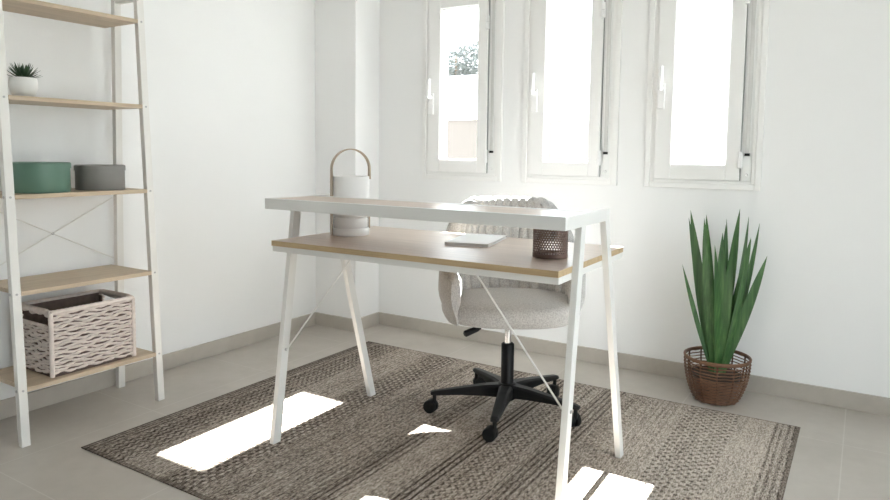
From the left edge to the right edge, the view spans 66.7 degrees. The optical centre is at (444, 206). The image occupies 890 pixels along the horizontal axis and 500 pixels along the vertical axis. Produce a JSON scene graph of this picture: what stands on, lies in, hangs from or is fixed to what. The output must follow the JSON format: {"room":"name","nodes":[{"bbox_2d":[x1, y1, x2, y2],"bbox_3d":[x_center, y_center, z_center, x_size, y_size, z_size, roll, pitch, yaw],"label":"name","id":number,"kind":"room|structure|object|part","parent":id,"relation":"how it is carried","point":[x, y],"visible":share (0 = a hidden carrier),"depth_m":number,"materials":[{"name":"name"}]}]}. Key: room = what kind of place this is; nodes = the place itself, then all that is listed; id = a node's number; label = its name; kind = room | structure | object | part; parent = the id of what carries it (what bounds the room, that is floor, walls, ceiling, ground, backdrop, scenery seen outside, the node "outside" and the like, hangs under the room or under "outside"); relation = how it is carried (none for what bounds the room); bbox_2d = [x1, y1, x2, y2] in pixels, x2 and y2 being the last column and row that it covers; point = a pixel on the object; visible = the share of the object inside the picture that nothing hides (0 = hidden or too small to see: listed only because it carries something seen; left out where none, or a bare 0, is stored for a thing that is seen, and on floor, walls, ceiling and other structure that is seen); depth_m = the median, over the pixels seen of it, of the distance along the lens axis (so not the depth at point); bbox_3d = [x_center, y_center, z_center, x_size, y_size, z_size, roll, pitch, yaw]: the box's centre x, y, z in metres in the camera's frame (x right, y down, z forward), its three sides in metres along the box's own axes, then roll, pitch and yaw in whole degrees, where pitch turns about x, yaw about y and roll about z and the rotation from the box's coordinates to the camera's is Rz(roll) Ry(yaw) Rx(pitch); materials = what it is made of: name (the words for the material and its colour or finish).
{"room":"home office","nodes":[
{"label":"home office","id":0,"kind":"room"},
{"bbox_2d":[0,0,315,399],"bbox_3d":[-2.215,-0.420,1.963,0.200,2.600,6.050,4,5,32],"label":"wall","id":1,"kind":"structure","parent":0,"point":[231,83],"depth_m":3.32,"materials":[{"name":"white paint"}]},
{"bbox_2d":[0,312,315,419],"bbox_3d":[-2.216,0.853,1.886,0.012,0.076,5.362,4,5,32],"label":"baseboard","id":2,"kind":"structure","parent":1,"relation":"attached to","point":[43,397],"depth_m":3.16,"materials":[{"name":"tile"}]},
{"bbox_2d":[315,0,379,317],"bbox_3d":[-0.590,-0.570,4.082,0.314,2.600,0.226,4,5,32],"label":"wall","id":3,"kind":"structure","parent":0,"point":[347,32],"depth_m":4.00,"materials":[{"name":"white paint"}]},
{"bbox_2d":[0,324,889,499],"bbox_3d":[-0.322,1.069,0.889,4.700,0.150,6.050,4,5,32],"label":"floor","id":4,"kind":"structure","parent":0,"point":[840,453],"depth_m":2.73,"materials":[{"name":"tile"}]},
{"bbox_2d":[0,0,164,447],"bbox_3d":[-1.472,-0.055,2.654,0.313,1.780,0.579,4,5,32],"label":"ladder shelf","id":5,"kind":"object","parent":4,"relation":"on","point":[24,380],"visible":0.9,"depth_m":2.66,"materials":[{"name":"metal"}]},
{"bbox_3d":[-1.532,-0.033,2.372,0.116,1.780,0.030,4,5,32],"label":"post","id":6,"kind":"part","parent":5,"relation":"part of","materials":[{"name":"metal"}]},
{"bbox_2d":[7,62,42,96],"bbox_3d":[-1.564,-0.467,2.502,0.126,0.129,0.126,4,5,32],"label":"potted succulent","id":7,"kind":"object","parent":5,"relation":"on","point":[23,83],"visible":0.93,"depth_m":2.47,"materials":[{"name":"white ceramic"}]},
{"bbox_2d":[8,76,37,96],"bbox_3d":[-1.562,-0.440,2.505,0.095,0.074,0.095,4,5,32],"label":"pot","id":8,"kind":"object","parent":7,"relation":"attached to","point":[17,85],"depth_m":2.47,"materials":[{"name":"white ceramic"}]},
{"bbox_2d":[12,162,70,193],"bbox_3d":[-1.534,-0.111,2.550,0.220,0.112,0.220,4,5,32],"label":"storage box","id":9,"kind":"object","parent":5,"relation":"on","point":[29,177],"visible":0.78,"depth_m":2.46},
{"bbox_3d":[-1.534,-0.156,2.547,0.220,0.022,0.220,4,5,32],"label":"lid","id":10,"kind":"part","parent":9,"relation":"part of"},
{"bbox_2d":[22,289,136,377],"bbox_3d":[-1.469,0.494,2.703,0.254,0.259,0.350,4,5,32],"label":"woven basket","id":11,"kind":"object","parent":5,"relation":"on","point":[68,333],"visible":0.93,"depth_m":2.62,"materials":[{"name":"beige wicker"}]},
{"bbox_3d":[-1.554,0.412,2.557,0.180,0.075,0.022,4,5,32],"label":"handle","id":12,"kind":"part","parent":11,"relation":"part of","materials":[{"name":"beige wicker"}]},
{"bbox_3d":[-1.456,0.515,2.502,0.018,0.242,0.018,-3,6,-36],"label":"corner post","id":13,"kind":"part","parent":11,"relation":"part of","materials":[{"name":"beige wicker"}]},
{"bbox_3d":[-1.381,0.392,2.835,0.180,0.075,0.022,4,5,32],"label":"handle","id":14,"kind":"part","parent":11,"relation":"part of","materials":[{"name":"beige wicker"}]},
{"bbox_3d":[-1.282,0.494,2.781,0.018,0.242,0.018,1,5,9],"label":"corner post","id":15,"kind":"part","parent":11,"relation":"part of","materials":[{"name":"beige wicker"}]},
{"bbox_2d":[73,164,125,190],"bbox_3d":[-1.402,-0.120,2.749,0.188,0.100,0.188,4,5,32],"label":"storage box","id":16,"kind":"object","parent":5,"relation":"on","point":[88,177],"visible":1,"depth_m":2.67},
{"bbox_3d":[-1.402,-0.159,2.746,0.188,0.022,0.188,4,5,32],"label":"lid","id":17,"kind":"part","parent":16,"relation":"part of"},
{"bbox_3d":[-1.425,-0.078,2.947,0.069,1.780,0.030,4,5,32],"label":"post","id":18,"kind":"part","parent":5,"relation":"part of","materials":[{"name":"metal"}]},
{"bbox_3d":[-1.337,-0.868,2.835,0.131,0.025,0.024,4,5,32],"label":"rail","id":19,"kind":"part","parent":5,"relation":"part of","materials":[{"name":"metal"}]},
{"bbox_3d":[-1.243,-0.067,2.834,0.116,1.780,0.030,4,5,32],"label":"post","id":20,"kind":"part","parent":5,"relation":"part of","materials":[{"name":"metal"}]},
{"bbox_2d":[81,341,799,499],"bbox_3d":[0.052,0.861,2.534,2.154,0.010,1.640,4,5,32],"label":"rug","id":21,"kind":"object","parent":4,"relation":"on","point":[338,441],"visible":0.91,"depth_m":2.45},
{"bbox_2d":[265,194,622,499],"bbox_3d":[0.000,0.423,2.370,1.115,0.888,0.619,3,5,31],"label":"desk","id":22,"kind":"object","parent":21,"relation":"on","point":[512,258],"visible":0.98,"depth_m":2.14,"materials":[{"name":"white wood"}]},
{"bbox_3d":[-0.580,0.427,2.464,0.020,0.851,0.151,3,5,31],"label":"leg","id":23,"kind":"part","parent":22,"relation":"part of","materials":[{"name":"white metal"}]},
{"bbox_3d":[-0.443,0.335,2.366,0.304,0.388,0.012,3,5,29],"label":"brace rod","id":24,"kind":"part","parent":22,"relation":"part of","materials":[{"name":"white metal"}]},
{"bbox_2d":[330,149,370,236],"bbox_3d":[-0.356,-0.056,2.553,0.140,0.324,0.140,3,5,29],"label":"lantern","id":25,"kind":"object","parent":22,"relation":"on","point":[354,186],"visible":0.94,"depth_m":2.50,"materials":[{"name":"white plastic"}]},
{"bbox_2d":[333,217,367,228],"bbox_3d":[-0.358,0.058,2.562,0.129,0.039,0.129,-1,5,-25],"label":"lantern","id":26,"kind":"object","parent":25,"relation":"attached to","point":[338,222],"depth_m":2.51,"materials":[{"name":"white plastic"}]},
{"bbox_3d":[-0.357,-0.039,2.554,0.140,0.152,0.140,-1,5,-25],"label":"lamp shade","id":27,"kind":"part","parent":25,"relation":"part of","materials":[{"name":"white glass"}]},
{"bbox_3d":[-0.378,0.403,2.797,0.020,0.851,0.281,3,5,31],"label":"leg","id":28,"kind":"part","parent":22,"relation":"part of","materials":[{"name":"white metal"}]},
{"bbox_3d":[-0.058,0.007,2.232,1.109,0.037,0.374,3,5,31],"label":"riser frame","id":29,"kind":"part","parent":22,"relation":"part of","materials":[{"name":"white metal"}]},
{"bbox_3d":[0.001,0.156,2.345,1.068,0.020,0.582,3,5,31],"label":"under frame","id":30,"kind":"part","parent":22,"relation":"part of","materials":[{"name":"white metal"}]},
{"bbox_2d":[445,233,506,246],"bbox_3d":[0.114,0.119,2.408,0.155,0.011,0.270,2,5,18],"label":"notebook","id":31,"kind":"object","parent":22,"relation":"on","point":[468,239],"visible":1,"depth_m":2.35,"materials":[{"name":"white paper"}]},
{"bbox_3d":[0.208,0.374,1.972,0.304,0.388,0.012,4,5,33],"label":"brace rod","id":32,"kind":"part","parent":22,"relation":"part of","materials":[{"name":"white metal"}]},
{"bbox_2d":[532,229,567,258],"bbox_3d":[0.323,0.105,2.068,0.108,0.098,0.108,4,5,32],"label":"pencil cup","id":33,"kind":"object","parent":22,"relation":"on","point":[537,252],"visible":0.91,"depth_m":2.03,"materials":[{"name":"brown metal"}]},
{"bbox_3d":[0.350,0.483,1.901,0.020,0.851,0.151,3,5,31],"label":"leg","id":34,"kind":"part","parent":22,"relation":"part of","materials":[{"name":"white metal"}]},
{"bbox_3d":[0.553,0.459,2.234,0.020,0.851,0.281,3,5,31],"label":"leg","id":35,"kind":"part","parent":22,"relation":"part of","materials":[{"name":"white metal"}]},
{"bbox_2d":[423,196,585,441],"bbox_3d":[0.269,0.405,2.712,0.607,0.874,0.620,4,5,32],"label":"office chair","id":36,"kind":"object","parent":21,"relation":"on","point":[465,301],"visible":0.62,"depth_m":2.68,"materials":[{"name":"grey fabric"}]},
{"bbox_3d":[0.087,0.743,2.747,0.292,0.052,0.060,0,5,-4],"label":"arm","id":37,"kind":"part","parent":36,"relation":"part of","materials":[{"name":"black plastic"}]},
{"bbox_3d":[0.136,0.488,2.688,0.130,0.054,0.026,0,5,-14],"label":"lever","id":38,"kind":"part","parent":36,"relation":"part of","materials":[{"name":"black plastic"}]},
{"bbox_3d":[0.190,0.731,2.912,0.060,0.052,0.292,-1,5,-22],"label":"arm","id":39,"kind":"part","parent":36,"relation":"part of","materials":[{"name":"black plastic"}]},
{"bbox_3d":[0.213,0.757,2.598,0.060,0.052,0.292,2,5,14],"label":"arm","id":40,"kind":"part","parent":36,"relation":"part of","materials":[{"name":"black plastic"}]},
{"bbox_3d":[0.258,0.395,2.675,0.545,0.090,0.419,1,5,-1],"label":"seat","id":41,"kind":"part","parent":36,"relation":"part of","materials":[{"name":"grey fabric"}]},
{"bbox_3d":[0.260,0.201,2.712,0.571,0.467,0.444,1,5,-1],"label":"backrest","id":42,"kind":"part","parent":36,"relation":"part of","materials":[{"name":"grey fabric"}]},
{"bbox_3d":[0.380,0.737,2.866,0.292,0.052,0.060,-3,6,-40],"label":"arm","id":43,"kind":"part","parent":36,"relation":"part of","materials":[{"name":"black plastic"}]},
{"bbox_3d":[0.394,0.753,2.672,0.292,0.052,0.060,4,5,32],"label":"arm","id":44,"kind":"part","parent":36,"relation":"part of","materials":[{"name":"black plastic"}]},
{"bbox_2d":[683,346,751,405],"bbox_3d":[1.187,0.745,2.959,0.278,0.197,0.278,-2,5,-27],"label":"basket","id":45,"kind":"object","parent":4,"relation":"on","point":[731,400],"visible":0.84,"depth_m":2.87,"materials":[{"name":"brown wicker"}]},
{"bbox_2d":[683,211,766,402],"bbox_3d":[1.173,0.423,2.927,0.344,0.831,0.205,0,5,-14],"label":"plant","id":46,"kind":"object","parent":45,"relation":"in","point":[724,316],"visible":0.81,"depth_m":2.90,"materials":[{"name":"green plant"}]},
{"bbox_3d":[1.187,0.782,2.962,0.202,0.110,0.202,4,5,32],"label":"nursery pot","id":47,"kind":"part","parent":46,"relation":"part of","materials":[{"name":"brown wicker"}]},
{"bbox_2d":[378,0,889,397],"bbox_3d":[1.228,-0.480,3.235,4.300,2.600,0.250,4,5,32],"label":"wall","id":48,"kind":"structure","parent":0,"point":[820,315],"depth_m":3.01,"materials":[{"name":"white paint"}]},
{"bbox_2d":[422,0,504,180],"bbox_3d":[0.088,-0.706,3.762,0.516,1.117,0.124,4,5,32],"label":"window","id":49,"kind":"structure","parent":48,"relation":"in","point":[490,32],"depth_m":3.75,"materials":[{"name":"paint"}]},
{"bbox_3d":[-0.091,-0.666,3.830,0.027,0.111,0.045,4,5,32],"label":"lever","id":50,"kind":"part","parent":49,"relation":"part of","materials":[{"name":"white plastic"}]},
{"bbox_3d":[-0.079,-0.586,3.859,0.034,0.120,0.012,4,5,32],"label":"handle","id":51,"kind":"part","parent":49,"relation":"part of","materials":[{"name":"white plastic"}]},
{"bbox_2d":[521,0,622,185],"bbox_3d":[0.632,-0.672,3.425,0.516,1.117,0.124,4,5,32],"label":"window","id":52,"kind":"structure","parent":48,"relation":"in","point":[536,167],"depth_m":3.40,"materials":[{"name":"paint"}]},
{"bbox_3d":[0.453,-0.632,3.493,0.027,0.111,0.045,4,5,32],"label":"lever","id":53,"kind":"part","parent":52,"relation":"part of","materials":[{"name":"white plastic"}]},
{"bbox_3d":[0.466,-0.552,3.522,0.034,0.120,0.012,4,5,32],"label":"handle","id":54,"kind":"part","parent":52,"relation":"part of","materials":[{"name":"white plastic"}]},
{"bbox_2d":[315,312,889,415],"bbox_3d":[1.083,0.793,3.129,4.300,0.076,0.238,4,5,32],"label":"baseboard","id":55,"kind":"structure","parent":48,"relation":"attached to","point":[845,399],"depth_m":3.38,"materials":[{"name":"tile"}]},
{"bbox_2d":[644,0,769,190],"bbox_3d":[1.184,-0.638,3.083,0.516,1.117,0.124,4,5,32],"label":"window","id":56,"kind":"structure","parent":48,"relation":"in","point":[659,164],"depth_m":3.06,"materials":[{"name":"paint"}]},
{"bbox_3d":[1.005,-0.598,3.151,0.027,0.111,0.045,4,5,32],"label":"lever","id":57,"kind":"part","parent":56,"relation":"part of","materials":[{"name":"white plastic"}]},
{"bbox_3d":[1.017,-0.518,3.180,0.034,0.120,0.012,4,5,32],"label":"handle","id":58,"kind":"part","parent":56,"relation":"part of","materials":[{"name":"white plastic"}]},
{"bbox_3d":[1.177,-0.618,3.115,0.378,0.987,0.059,4,5,32],"label":"sash","id":59,"kind":"part","parent":56,"relation":"part of","materials":[{"name":"paint"}]},
{"label":"outside","id":60,"kind":"structure","parent":0,"visible":0},
{"bbox_3d":[23.209,1.526,42.984,120.000,0.200,89.450,4,5,32],"label":"ground","id":61,"kind":"structure","parent":60,"visible":0},
{"bbox_2d":[448,41,477,75],"bbox_3d":[0.758,-2.403,29.276,4.157,9.289,2.983,4,5,32],"label":"tree","id":62,"kind":"object","parent":61,"relation":"on","point":[453,71],"visible":0.22,"depth_m":28.19,"materials":[{"name":"green plant"}]},
{"bbox_2d":[447,75,588,160],"bbox_3d":[0.221,-0.055,18.474,6.500,6.300,5.060,4,5,32],"label":"house","id":63,"kind":"structure","parent":61,"relation":"on","point":[568,105],"depth_m":15.92,"materials":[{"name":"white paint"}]}
]}

